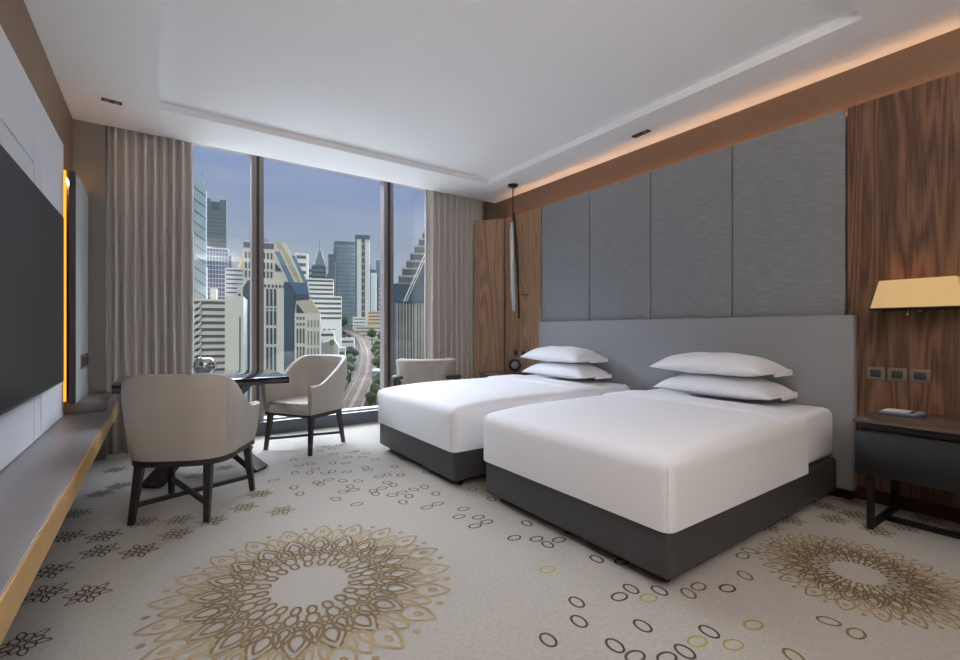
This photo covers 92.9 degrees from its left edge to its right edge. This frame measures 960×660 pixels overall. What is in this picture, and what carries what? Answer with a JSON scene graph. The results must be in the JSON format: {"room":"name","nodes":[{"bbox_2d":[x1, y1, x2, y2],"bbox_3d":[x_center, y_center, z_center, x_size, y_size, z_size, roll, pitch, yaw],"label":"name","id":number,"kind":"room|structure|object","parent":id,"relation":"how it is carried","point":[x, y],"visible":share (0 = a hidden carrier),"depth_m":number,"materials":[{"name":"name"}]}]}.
{"room":"hotel room","nodes":[
{"label":"hotel room","id":0,"kind":"room"},
{"bbox_2d":[0,0,72,398],"bbox_3d":[-1.365,-0.405,0.814,0.100,3.050,8.300,0,0,-35],"label":"wall","id":1,"kind":"structure","parent":0,"point":[16,22],"depth_m":2.89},
{"bbox_2d":[0,120,33,470],"bbox_3d":[-1.879,-0.150,1.661,0.028,1.536,2.079,0,0,-35],"label":"wall panel","id":2,"kind":"object","parent":1,"relation":"attached to","point":[17,424],"visible":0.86,"depth_m":2.21,"materials":[{"name":"white paint"}]},
{"bbox_2d":[0,144,63,414],"bbox_3d":[-2.197,-0.201,2.191,0.056,1.069,1.890,0,0,-35],"label":"television","id":3,"kind":"object","parent":2,"relation":"attached to","point":[31,227],"visible":1,"depth_m":2.17,"materials":[{"name":"black"}]},
{"bbox_2d":[0,25,33,160],"bbox_3d":[-1.879,-1.133,1.661,0.028,0.403,2.079,0,0,-35],"label":"wall panel","id":4,"kind":"object","parent":1,"relation":"attached to","point":[16,89],"visible":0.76,"depth_m":2.21,"materials":[{"name":"white paint"}]},
{"bbox_2d":[32,90,40,440],"bbox_3d":[-2.531,-0.358,2.590,0.028,1.953,0.161,0,0,-35],"label":"wall panel","id":5,"kind":"object","parent":1,"relation":"attached to","point":[37,103],"visible":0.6,"depth_m":2.59,"materials":[{"name":"white paint"}]},
{"bbox_2d":[41,103,62,434],"bbox_3d":[-2.801,-0.358,2.975,0.028,1.953,0.752,0,0,-35],"label":"wall panel","id":6,"kind":"object","parent":1,"relation":"attached to","point":[51,144],"visible":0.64,"depth_m":2.93,"materials":[{"name":"white paint"}]},
{"bbox_2d":[0,401,117,644],"bbox_3d":[-1.938,0.670,1.981,0.300,0.100,4.670,0,0,-35],"label":"floating shelf","id":7,"kind":"object","parent":1,"relation":"attached to","point":[39,487],"visible":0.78,"depth_m":1.75,"materials":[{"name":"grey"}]},
{"bbox_2d":[63,392,113,413],"bbox_3d":[-3.134,0.577,3.659,0.267,0.084,0.590,0,0,-35],"label":"raised ledge","id":8,"kind":"object","parent":7,"relation":"on","point":[98,401],"visible":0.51,"depth_m":3.46,"materials":[{"name":"grey stone"}]},
{"bbox_2d":[69,171,87,403],"bbox_3d":[-3.150,-0.307,3.585,0.038,1.685,0.702,0,0,-35],"label":"wall panel","id":9,"kind":"object","parent":8,"relation":"on","point":[78,196],"visible":1,"depth_m":3.38,"materials":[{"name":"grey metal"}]},
{"bbox_2d":[81,354,84,368],"bbox_3d":[-3.110,0.245,3.572,0.012,0.110,0.150,0,0,-35],"label":"wall switch","id":10,"kind":"object","parent":9,"relation":"attached to","point":[82,355],"visible":1,"depth_m":3.54,"materials":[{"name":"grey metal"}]},
{"bbox_2d":[85,353,88,366],"bbox_3d":[-3.247,0.245,3.768,0.012,0.110,0.150,0,0,-35],"label":"wall switch","id":11,"kind":"object","parent":9,"relation":"attached to","point":[86,354],"visible":0.98,"depth_m":3.73,"materials":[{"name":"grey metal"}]},
{"bbox_2d":[63,170,65,401],"bbox_3d":[-3.026,-0.320,3.310,0.032,1.680,0.025,0,0,-35],"label":"light strip","id":12,"kind":"object","parent":1,"relation":"attached to","point":[64,171],"visible":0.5,"depth_m":3.30,"materials":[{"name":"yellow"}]},
{"bbox_2d":[73,119,483,460],"bbox_3d":[-1.747,-0.405,5.310,4.440,3.050,0.500,0,0,-35],"label":"wall","id":13,"kind":"structure","parent":0,"point":[90,140],"depth_m":3.92,"materials":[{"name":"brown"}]},
{"bbox_2d":[108,143,424,422],"bbox_3d":[-1.729,-0.470,5.348,4.087,2.920,0.138,0,0,-35],"label":"window","id":14,"kind":"structure","parent":13,"relation":"in","point":[256,162],"depth_m":4.88,"materials":[{"name":"brown metal"}]},
{"bbox_2d":[255,406,377,435],"bbox_3d":[-1.772,1.050,5.409,4.087,0.140,0.310,0,0,-35],"label":"trim","id":15,"kind":"structure","parent":13,"relation":"attached to","point":[365,416],"depth_m":5.19,"materials":[{"name":"grey paint"}]},
{"bbox_2d":[0,421,959,659],"bbox_3d":[0.493,1.179,2.118,4.640,0.123,8.300,0,0,-35],"label":"floor","id":16,"kind":"structure","parent":0,"point":[355,548],"depth_m":2.02,"materials":[{"name":"carpet"}]},
{"bbox_2d":[121,374,259,525],"bbox_3d":[-1.824,0.687,2.883,0.635,0.872,0.598,0,0,-6],"label":"tub chair","id":17,"kind":"object","parent":16,"relation":"on","point":[171,421],"visible":1,"depth_m":2.64,"materials":[{"name":"beige leather"}]},
{"bbox_2d":[111,369,288,488],"bbox_3d":[-2.273,0.761,3.762,1.140,0.761,0.914,0,0,-35],"label":"dining table","id":18,"kind":"object","parent":16,"relation":"on","point":[157,479],"visible":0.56,"depth_m":3.63,"materials":[{"name":"black wood"}]},
{"bbox_2d":[260,354,346,455],"bbox_3d":[-1.651,0.687,4.409,0.635,0.872,0.598,0,0,22],"label":"tub chair","id":19,"kind":"object","parent":16,"relation":"on","point":[315,388],"visible":0.95,"depth_m":4.33,"materials":[{"name":"beige fabric"}]},
{"bbox_2d":[391,358,461,385],"bbox_3d":[-0.615,0.722,5.301,0.808,0.803,0.732,0,0,-2],"label":"lounge chair","id":20,"kind":"object","parent":16,"relation":"on","point":[410,371],"visible":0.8,"depth_m":5.00,"materials":[{"name":"beige fabric"}]},
{"bbox_2d":[474,219,504,377],"bbox_3d":[0.125,-0.193,6.154,0.415,2.585,0.030,0,0,16],"label":"wood wall panel","id":21,"kind":"object","parent":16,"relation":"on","point":[489,235],"visible":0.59,"depth_m":6.14,"materials":[{"name":"brown wood"}]},
{"bbox_2d":[378,374,629,484],"bbox_3d":[0.246,0.801,4.308,2.038,0.638,1.362,0,0,-35],"label":"bed","id":22,"kind":"object","parent":16,"relation":"on","point":[437,425],"visible":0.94,"depth_m":3.63,"materials":[{"name":"white fabric"}]},
{"bbox_2d":[378,377,597,452],"bbox_3d":[0.033,0.676,4.159,1.518,0.364,1.362,0,0,-35],"label":"duvet","id":23,"kind":"object","parent":22,"relation":"on","point":[448,416],"depth_m":3.65,"materials":[{"name":"white fabric"}]},
{"bbox_2d":[522,361,612,378],"bbox_3d":[0.875,0.405,4.707,0.470,0.166,0.850,0,0,-36],"label":"pillow","id":24,"kind":"object","parent":22,"relation":"on","point":[552,369],"visible":0.89,"depth_m":4.47,"materials":[{"name":"white fabric"}]},
{"bbox_2d":[520,346,607,362],"bbox_3d":[0.850,0.250,4.726,0.470,0.165,0.850,0,0,-33],"label":"pillow","id":25,"kind":"object","parent":24,"relation":"on","point":[564,354],"visible":1,"depth_m":4.49,"materials":[{"name":"white fabric"}]},
{"bbox_2d":[478,370,533,377],"bbox_3d":[0.347,0.820,5.594,0.535,0.600,0.520,0,0,-35],"label":"nightstand","id":26,"kind":"object","parent":16,"relation":"on","point":[486,374],"visible":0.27,"depth_m":5.58,"materials":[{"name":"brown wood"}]},
{"bbox_2d":[508,358,523,373],"bbox_3d":[0.429,0.428,5.448,0.185,0.182,0.090,0,0,-3],"label":"alarm clock","id":27,"kind":"object","parent":26,"relation":"on","point":[514,364],"visible":1,"depth_m":5.43,"materials":[{"name":"black plastic"}]},
{"bbox_2d":[484,388,835,581],"bbox_3d":[1.195,0.801,3.019,1.965,0.638,1.362,0,0,-35],"label":"bed","id":28,"kind":"object","parent":16,"relation":"on","point":[663,481],"visible":1,"depth_m":2.37,"materials":[{"name":"white fabric"}]},
{"bbox_2d":[484,394,807,532],"bbox_3d":[0.982,0.676,2.870,1.445,0.364,1.362,0,0,-35],"label":"duvet","id":29,"kind":"object","parent":28,"relation":"on","point":[658,463],"depth_m":2.36,"materials":[{"name":"white fabric"}]},
{"bbox_2d":[653,373,797,400],"bbox_3d":[1.794,0.405,3.397,0.470,0.166,0.850,0,0,-36],"label":"pillow","id":30,"kind":"object","parent":28,"relation":"on","point":[749,388],"visible":0.94,"depth_m":3.19,"materials":[{"name":"white fabric"}]},
{"bbox_2d":[649,352,792,376],"bbox_3d":[1.769,0.250,3.416,0.470,0.165,0.850,0,0,-33],"label":"pillow","id":31,"kind":"object","parent":30,"relation":"on","point":[721,363],"visible":1,"depth_m":3.21,"materials":[{"name":"white fabric"}]},
{"bbox_2d":[539,315,856,499],"bbox_3d":[1.598,0.510,4.228,0.073,1.220,3.025,0,0,-35],"label":"headboard","id":32,"kind":"object","parent":16,"relation":"on","point":[820,351],"visible":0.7,"depth_m":3.43,"materials":[{"name":"grey fabric"}]},
{"bbox_2d":[852,409,959,539],"bbox_3d":[2.661,0.811,2.301,0.550,0.618,1.110,0,0,-35],"label":"nightstand","id":33,"kind":"object","parent":16,"relation":"on","point":[924,450],"visible":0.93,"depth_m":2.45,"materials":[{"name":"black wood"}]},
{"bbox_2d":[878,408,925,417],"bbox_3d":[2.505,0.487,2.707,0.160,0.028,0.175,0,0,-31],"label":"notepad","id":34,"kind":"object","parent":33,"relation":"on","point":[889,411],"visible":1,"depth_m":2.67,"materials":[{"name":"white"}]},
{"bbox_2d":[24,0,959,202],"bbox_3d":[0.493,-1.883,2.118,4.640,0.220,8.300,0,0,-35],"label":"ceiling","id":35,"kind":"structure","parent":0,"point":[473,99],"depth_m":3.17,"materials":[{"name":"white paint"}]},
{"bbox_2d":[96,93,127,107],"bbox_3d":[-2.846,-1.766,3.525,0.188,0.014,0.143,0,0,-41],"label":"recessed light","id":36,"kind":"object","parent":35,"relation":"in","point":[99,97],"visible":1,"depth_m":3.52,"materials":[{"name":"white paint"}]},
{"bbox_2d":[106,126,193,454],"bbox_3d":[-3.031,-0.390,4.218,0.655,2.990,0.132,0,0,-35],"label":"curtain","id":37,"kind":"object","parent":35,"relation":"hanging from","point":[151,189],"visible":0.7,"depth_m":4.18,"materials":[{"name":"grey fabric"}]},
{"bbox_2d":[424,189,481,378],"bbox_3d":[-0.342,-0.390,6.107,0.874,2.990,0.206,0,0,-35],"label":"curtain","id":38,"kind":"object","parent":35,"relation":"hanging from","point":[449,219],"visible":0.59,"depth_m":6.03,"materials":[{"name":"grey fabric"}]},
{"bbox_2d":[508,183,527,317],"bbox_3d":[0.461,-0.957,5.590,0.246,1.629,0.124,0,0,-17],"label":"pendant lamp","id":39,"kind":"object","parent":35,"relation":"hanging from","point":[513,231],"visible":1,"depth_m":5.56,"materials":[{"name":"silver metal"}]},
{"bbox_2d":[632,129,650,137],"bbox_3d":[1.452,-1.766,4.110,0.052,0.014,0.170,0,0,-32],"label":"recessed light","id":40,"kind":"object","parent":35,"relation":"in","point":[646,131],"visible":1,"depth_m":4.09,"materials":[{"name":"black metal"}]},
{"bbox_2d":[484,28,959,219],"bbox_3d":[2.351,-0.405,3.421,0.100,3.050,8.300,0,0,-35],"label":"wall","id":41,"kind":"structure","parent":0,"point":[937,57],"depth_m":3.50,"materials":[{"name":"brown wood"}]},
{"bbox_2d":[505,207,541,370],"bbox_3d":[0.550,-0.231,5.822,0.032,2.522,0.715,0,0,-35],"label":"wood wall panel","id":42,"kind":"object","parent":41,"relation":"attached to","point":[522,333],"visible":0.59,"depth_m":5.76,"materials":[{"name":"brown wood"}]},
{"bbox_2d":[514,350,518,355],"bbox_3d":[0.468,0.295,5.899,0.012,0.080,0.100,0,0,-35],"label":"wall switch","id":43,"kind":"object","parent":42,"relation":"attached to","point":[516,352],"visible":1,"depth_m":5.88,"materials":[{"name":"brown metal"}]},
{"bbox_2d":[542,192,589,321],"bbox_3d":[0.973,-0.735,5.215,0.035,1.510,0.742,0,0,-35],"label":"wall panel","id":44,"kind":"object","parent":41,"relation":"attached to","point":[565,223],"visible":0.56,"depth_m":5.17,"materials":[{"name":"grey fabric"}]},
{"bbox_2d":[590,172,650,320],"bbox_3d":[1.403,-0.735,4.604,0.035,1.510,0.737,0,0,-35],"label":"wall panel","id":45,"kind":"object","parent":41,"relation":"attached to","point":[620,212],"visible":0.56,"depth_m":4.55,"materials":[{"name":"grey fabric"}]},
{"bbox_2d":[651,146,732,318],"bbox_3d":[1.831,-0.735,3.993,0.035,1.510,0.740,0,0,-35],"label":"wall panel","id":46,"kind":"object","parent":41,"relation":"attached to","point":[692,199],"visible":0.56,"depth_m":3.94,"materials":[{"name":"grey fabric"}]},
{"bbox_2d":[733,109,845,316],"bbox_3d":[2.260,-0.735,3.382,0.035,1.510,0.736,0,0,-35],"label":"wall panel","id":47,"kind":"object","parent":41,"relation":"attached to","point":[789,184],"visible":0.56,"depth_m":3.33,"materials":[{"name":"grey fabric"}]},
{"bbox_2d":[846,116,847,314],"bbox_3d":[2.212,-0.211,3.507,0.028,2.482,6.400,0,0,-35],"label":"trim","id":48,"kind":"structure","parent":41,"relation":"attached to","point":[846,116],"depth_m":3.09,"materials":[{"name":"brown metal"}]},
{"bbox_2d":[848,72,959,507],"bbox_3d":[3.253,-0.231,1.970,0.032,2.522,2.688,0,0,-35],"label":"wood wall panel","id":49,"kind":"object","parent":41,"relation":"attached to","point":[904,145],"visible":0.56,"depth_m":2.82,"materials":[{"name":"brown wood"}]},
{"bbox_2d":[867,367,884,379],"bbox_3d":[2.547,0.279,2.935,0.012,0.082,0.091,0,0,-35],"label":"wall switch","id":50,"kind":"object","parent":49,"relation":"attached to","point":[875,373],"visible":1,"depth_m":2.93,"materials":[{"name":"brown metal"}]},
{"bbox_2d":[888,368,906,381],"bbox_3d":[2.607,0.279,2.850,0.012,0.082,0.090,0,0,-35],"label":"wall switch","id":51,"kind":"object","parent":49,"relation":"attached to","point":[894,374],"visible":1,"depth_m":2.84,"materials":[{"name":"brown metal"}]},
{"bbox_2d":[869,276,959,315],"bbox_3d":[2.588,-0.191,2.683,0.235,0.214,0.408,0,0,-35],"label":"wall lamp","id":52,"kind":"object","parent":49,"relation":"attached to","point":[931,293],"visible":1,"depth_m":2.62,"materials":[{"name":"beige fabric shade"},{"name":"dark metal"}]},
{"bbox_2d":[910,369,930,382],"bbox_3d":[2.668,0.279,2.764,0.012,0.082,0.093,0,0,-35],"label":"wall switch","id":53,"kind":"object","parent":49,"relation":"attached to","point":[916,375],"visible":1,"depth_m":2.76,"materials":[{"name":"brown metal"}]},
{"bbox_2d":[854,486,959,522],"bbox_3d":[2.330,1.075,3.321,0.050,0.090,7.960,0,0,-35],"label":"baseboard","id":54,"kind":"structure","parent":41,"relation":"attached to","point":[940,511],"depth_m":2.79,"materials":[{"name":"brown wood"}]},
{"label":"outside","id":55,"kind":"structure","parent":0,"visible":0},
{"bbox_2d":[274,335,378,415],"bbox_3d":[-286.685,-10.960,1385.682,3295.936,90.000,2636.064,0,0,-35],"label":"ground","id":56,"kind":"structure","parent":55,"point":[357,347],"depth_m":286.69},
{"bbox_2d":[193,172,206,298],"bbox_3d":[-157.230,-15.672,253.256,9.291,144.358,8.650,0,0,-27],"label":"glass tower","id":57,"kind":"structure","parent":56,"relation":"on","point":[200,193],"depth_m":250.91,"materials":[{"name":"glass"}]},
{"bbox_2d":[207,268,207,298],"bbox_3d":[-180.317,-9.991,293.497,7.950,61.422,8.120,0,0,-27],"label":"office building","id":58,"kind":"structure","parent":56,"relation":"on","point":[207,268],"depth_m":298.69,"materials":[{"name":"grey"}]},
{"bbox_2d":[193,288,224,372],"bbox_3d":[-68.331,10.621,115.938,8.272,41.798,14.610,0,0,-26],"label":"block","id":59,"kind":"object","parent":56,"relation":"on","point":[209,314],"visible":0.31,"depth_m":109.99,"materials":[{"name":"beige concrete"}]},
{"bbox_2d":[207,198,226,247],"bbox_3d":[-352.706,-85.093,609.082,25.658,174.425,20.826,0,0,-26],"label":"office tower","id":60,"kind":"structure","parent":56,"relation":"on","point":[216,211],"depth_m":601.03,"materials":[{"name":"glass"}]},
{"bbox_2d":[207,246,228,298],"bbox_3d":[-205.618,-24.276,355.842,16.502,82.791,13.402,0,0,-26],"label":"glass tower","id":61,"kind":"structure","parent":56,"relation":"on","point":[217,258],"depth_m":350.49,"materials":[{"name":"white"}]},
{"bbox_2d":[229,256,231,267],"bbox_3d":[-387.688,-58.738,703.541,7.675,109.716,8.120,0,0,-25],"label":"office building","id":62,"kind":"structure","parent":56,"relation":"on","point":[230,257],"depth_m":701.04,"materials":[{"name":"stone"}]},
{"bbox_2d":[225,254,242,295],"bbox_3d":[-162.716,-15.835,305.213,12.674,71.910,11.320,0,0,-24],"label":"office building","id":63,"kind":"structure","parent":56,"relation":"on","point":[233,276],"depth_m":299.50,"materials":[{"name":"grey concrete"}]},
{"bbox_2d":[225,296,246,399],"bbox_3d":[-61.972,11.726,116.229,3.944,39.707,16.150,0,0,-24],"label":"building","id":64,"kind":"structure","parent":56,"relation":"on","point":[235,306],"depth_m":109.19,"materials":[{"name":"white concrete"}]},
{"bbox_2d":[243,280,249,402],"bbox_3d":[-66.044,4.325,131.499,3.588,52.230,8.600,0,0,-23],"label":"glass slab","id":65,"kind":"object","parent":56,"relation":"on","point":[246,289],"visible":0.17,"depth_m":127.94,"materials":[{"name":"glass"}]},
{"bbox_2d":[237,239,308,373],"bbox_3d":[-75.667,3.509,168.382,23.158,72.982,17.150,0,0,-22],"label":"tower","id":66,"kind":"structure","parent":56,"relation":"on","point":[280,266],"depth_m":161.17,"materials":[{"name":"concrete"}]},
{"bbox_2d":[284,282,309,370],"bbox_3d":[-52.879,8.517,132.067,6.456,43.845,9.400,0,0,-19],"label":"glass block","id":67,"kind":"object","parent":56,"relation":"on","point":[293,291],"visible":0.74,"depth_m":127.12,"materials":[{"name":"blue glass"}]},
{"bbox_2d":[295,253,308,279],"bbox_3d":[-99.223,-9.547,253.728,6.853,65.335,8.120,0,0,-18],"label":"office building","id":68,"kind":"structure","parent":56,"relation":"on","point":[302,258],"depth_m":250.36,"materials":[{"name":"grey concrete"}]},
{"bbox_2d":[295,300,320,359],"bbox_3d":[-44.676,11.764,118.696,6.053,38.912,8.230,0,0,-18],"label":"tower","id":69,"kind":"structure","parent":56,"relation":"on","point":[307,315],"depth_m":114.96,"materials":[{"name":"beige concrete"}]},
{"bbox_2d":[309,268,311,277],"bbox_3d":[-231.365,-41.689,625.098,13.597,85.218,10.997,0,0,-17],"label":"office building","id":70,"kind":"structure","parent":56,"relation":"on","point":[310,269],"depth_m":619.80,"materials":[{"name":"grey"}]},
{"bbox_2d":[312,241,326,278],"bbox_3d":[-178.131,-46.326,505.750,15.543,108.892,14.803,0,0,-17],"label":"spire tower","id":71,"kind":"structure","parent":56,"relation":"on","point":[319,265],"depth_m":500.83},
{"bbox_2d":[306,278,333,299],"bbox_3d":[-81.890,-0.482,232.639,13.629,50.084,14.120,0,0,-17],"label":"office building","id":72,"kind":"structure","parent":56,"relation":"on","point":[317,287],"depth_m":226.24,"materials":[{"name":"grey concrete"}]},
{"bbox_2d":[312,296,341,346],"bbox_3d":[-73.449,4.595,219.221,12.966,41.251,9.200,0,0,-16],"label":"office building","id":73,"kind":"structure","parent":56,"relation":"on","point":[330,307],"depth_m":215.56,"materials":[{"name":"grey concrete"}]},
{"bbox_2d":[321,330,334,342],"bbox_3d":[-65.088,13.360,194.743,5.833,26.720,10.120,0,0,-16],"label":"building","id":74,"kind":"structure","parent":56,"relation":"on","point":[326,335],"depth_m":190.05,"materials":[{"name":"grey concrete"}]},
{"bbox_2d":[321,339,338,354],"bbox_3d":[-51.353,16.142,154.226,6.908,25.957,9.200,0,0,-16],"label":"low hall","id":75,"kind":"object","parent":56,"relation":"on","point":[328,347],"visible":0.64,"depth_m":150.23,"materials":[{"name":"beige concrete"}]},
{"bbox_2d":[325,262,335,295],"bbox_3d":[-109.597,-15.432,333.777,7.237,67.504,8.120,0,0,-15],"label":"office building","id":76,"kind":"structure","parent":56,"relation":"on","point":[331,274],"depth_m":330.62,"materials":[{"name":"glass"}]},
{"bbox_2d":[328,254,332,271],"bbox_3d":[-170.660,-39.873,523.767,6.272,93.587,8.120,0,0,-15],"label":"office tower","id":77,"kind":"structure","parent":56,"relation":"on","point":[330,256],"depth_m":519.64,"materials":[{"name":"glass"}]},
{"bbox_2d":[339,347,345,355],"bbox_3d":[-58.310,17.213,184.762,7.500,20.215,10.120,0,0,-15],"label":"building","id":78,"kind":"structure","parent":56,"relation":"on","point":[342,350],"depth_m":180.68,"materials":[{"name":"grey concrete"}]},
{"bbox_2d":[333,241,354,334],"bbox_3d":[-148.318,-43.595,500.470,22.658,104.390,18.726,0,0,-14],"label":"glass tower","id":79,"kind":"structure","parent":56,"relation":"on","point":[343,251],"depth_m":492.46,"materials":[{"name":"glass"}]},
{"bbox_2d":[334,241,354,243],"bbox_3d":[-148.073,-94.290,501.356,21.752,3.000,17.126,0,0,-14],"label":"building roof","id":80,"kind":"object","parent":79,"relation":"on","point":[335,242],"depth_m":492.71,"materials":[{"name":"concrete"}]},
{"bbox_2d":[342,316,347,325],"bbox_3d":[-137.205,-3.342,455.832,9.586,22.218,10.041,0,0,-2],"label":"tree","id":81,"kind":"object","parent":56,"relation":"on","point":[344,318],"visible":0.62,"depth_m":452.90,"materials":[{"name":"green plant"}]},
{"bbox_2d":[342,338,354,362],"bbox_3d":[-74.092,13.753,254.782,7.675,18.734,10.120,0,0,-14],"label":"building","id":82,"kind":"structure","parent":56,"relation":"on","point":[346,342],"depth_m":250.18,"materials":[{"name":"grey concrete"}]},
{"bbox_2d":[345,370,351,390],"bbox_3d":[-47.618,19.740,161.089,4.220,11.463,4.299,0,0,30],"label":"tree","id":83,"kind":"object","parent":56,"relation":"on","point":[348,376],"visible":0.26,"depth_m":160.47,"materials":[{"name":"green plant"}]},
{"bbox_2d":[347,362,354,386],"bbox_3d":[-50.680,18.425,176.008,4.639,12.290,4.118,0,0,-3],"label":"tree","id":84,"kind":"object","parent":56,"relation":"on","point":[350,366],"visible":0.66,"depth_m":175.25,"materials":[{"name":"green plant"}]},
{"bbox_2d":[347,354,355,382],"bbox_3d":[-57.030,16.793,199.657,5.275,12.678,6.896,0,0,-35],"label":"tree","id":85,"kind":"object","parent":56,"relation":"on","point":[350,358],"visible":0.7,"depth_m":197.74,"materials":[{"name":"green plant"}]},
{"bbox_2d":[346,346,358,371],"bbox_3d":[-65.695,14.661,231.814,6.883,13.101,6.787,0,0,22],"label":"tree","id":86,"kind":"object","parent":56,"relation":"on","point":[350,350],"visible":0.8,"depth_m":230.76,"materials":[{"name":"green plant"}]},
{"bbox_2d":[342,328,375,408],"bbox_3d":[-79.264,21.415,258.646,132.710,49.410,368.277,0,0,-35],"label":"viaduct","id":87,"kind":"object","parent":56,"relation":"on","point":[354,395],"visible":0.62,"depth_m":172.03,"materials":[{"name":"concrete"}]},
{"bbox_2d":[353,317,365,329],"bbox_3d":[-119.719,-0.810,453.794,12.801,23.980,10.120,0,0,-13],"label":"building","id":88,"kind":"structure","parent":56,"relation":"on","point":[357,321],"depth_m":448.83,"materials":[{"name":"grey concrete"}]},
{"bbox_2d":[355,235,369,325],"bbox_3d":[-123.523,-44.586,480.182,15.167,108.412,12.667,0,0,-12],"label":"twin tower","id":89,"kind":"structure","parent":56,"relation":"on","point":[362,242],"depth_m":474.41,"materials":[{"name":"concrete"}]},
{"bbox_2d":[354,326,379,338],"bbox_3d":[-106.638,4.068,440.813,27.728,15.785,10.120,0,0,-12],"label":"building","id":90,"kind":"structure","parent":56,"relation":"on","point":[362,330],"depth_m":435.45,"materials":[{"name":"beige concrete"}]},
{"bbox_2d":[365,391,376,405],"bbox_3d":[-28.763,22.042,119.950,3.409,11.778,2.853,0,0,38],"label":"tree","id":91,"kind":"object","parent":56,"relation":"on","point":[370,397],"visible":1,"depth_m":119.02,"materials":[{"name":"green plant"}]},
{"bbox_2d":[367,328,376,346],"bbox_3d":[-83.270,6.288,349.837,7.290,15.684,7.638,0,0,-27],"label":"tree","id":92,"kind":"object","parent":56,"relation":"on","point":[371,332],"visible":0.98,"depth_m":347.85,"materials":[{"name":"green plant"}]},
{"bbox_2d":[370,265,376,310],"bbox_3d":[-117.791,-31.690,503.746,7.127,79.620,8.300,0,0,-11],"label":"office building","id":93,"kind":"structure","parent":56,"relation":"on","point":[373,273],"depth_m":499.98,"materials":[{"name":"concrete"}]},
{"bbox_2d":[368,311,379,325],"bbox_3d":[-106.350,-4.323,464.822,15.132,29.687,10.120,0,0,-11],"label":"building","id":94,"kind":"structure","parent":56,"relation":"on","point":[373,316],"depth_m":459.64,"materials":[{"name":"beige concrete"}]},
{"bbox_2d":[370,383,379,405],"bbox_3d":[-28.907,21.190,127.790,3.759,12.520,4.287,0,0,-11],"label":"tree","id":95,"kind":"object","parent":56,"relation":"on","point":[374,387],"visible":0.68,"depth_m":126.72,"materials":[{"name":"green plant"}]},
{"bbox_2d":[371,354,379,367],"bbox_3d":[-38.045,16.829,171.906,5.579,15.957,5.794,0,0,-19],"label":"tree","id":96,"kind":"object","parent":56,"relation":"on","point":[375,361],"visible":0.45,"depth_m":170.86,"materials":[{"name":"green plant"}]},
{"bbox_2d":[371,344,379,367],"bbox_3d":[-46.982,14.493,211.539,6.934,15.833,6.572,0,0,6],"label":"tree","id":97,"kind":"object","parent":56,"relation":"on","point":[374,348],"visible":0.29,"depth_m":209.34,"materials":[{"name":"green plant"}]},
{"bbox_2d":[372,368,379,405],"bbox_3d":[-34.469,21.303,154.845,3.947,15.633,10.120,0,0,-11],"label":"building","id":98,"kind":"structure","parent":56,"relation":"on","point":[374,371],"depth_m":149.79,"materials":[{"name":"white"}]},
{"bbox_2d":[372,373,379,384],"bbox_3d":[-30.933,19.861,139.687,4.841,13.738,4.409,0,0,-43],"label":"tree","id":99,"kind":"object","parent":56,"relation":"on","point":[376,380],"visible":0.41,"depth_m":137.99,"materials":[{"name":"green plant"}]},
{"bbox_2d":[373,340,379,368],"bbox_3d":[-51.399,13.133,232.811,6.218,16.152,8.282,0,0,-27],"label":"tree","id":100,"kind":"object","parent":56,"relation":"on","point":[376,342],"visible":0.2,"depth_m":230.08,"materials":[{"name":"green plant"}]},
{"bbox_2d":[374,349,379,365],"bbox_3d":[-40.044,15.392,190.295,6.937,16.674,8.787,0,0,38],"label":"tree","id":101,"kind":"object","parent":56,"relation":"on","point":[377,351],"visible":0.04,"depth_m":188.16,"materials":[{"name":"green plant"}]},
{"bbox_2d":[376,260,379,310],"bbox_3d":[-116.909,-38.587,545.368,13.974,88.615,11.379,0,0,-10],"label":"glass tower","id":102,"kind":"structure","parent":56,"relation":"on","point":[377,261],"depth_m":539.28,"materials":[{"name":"glass"}]},
{"bbox_2d":[394,232,424,384],"bbox_3d":[-20.386,-1.258,146.246,14.737,61.957,15.350,0,0,-7],"label":"stepped tower","id":103,"kind":"structure","parent":56,"relation":"on","point":[409,292],"depth_m":139.45,"materials":[{"name":"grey glass"}]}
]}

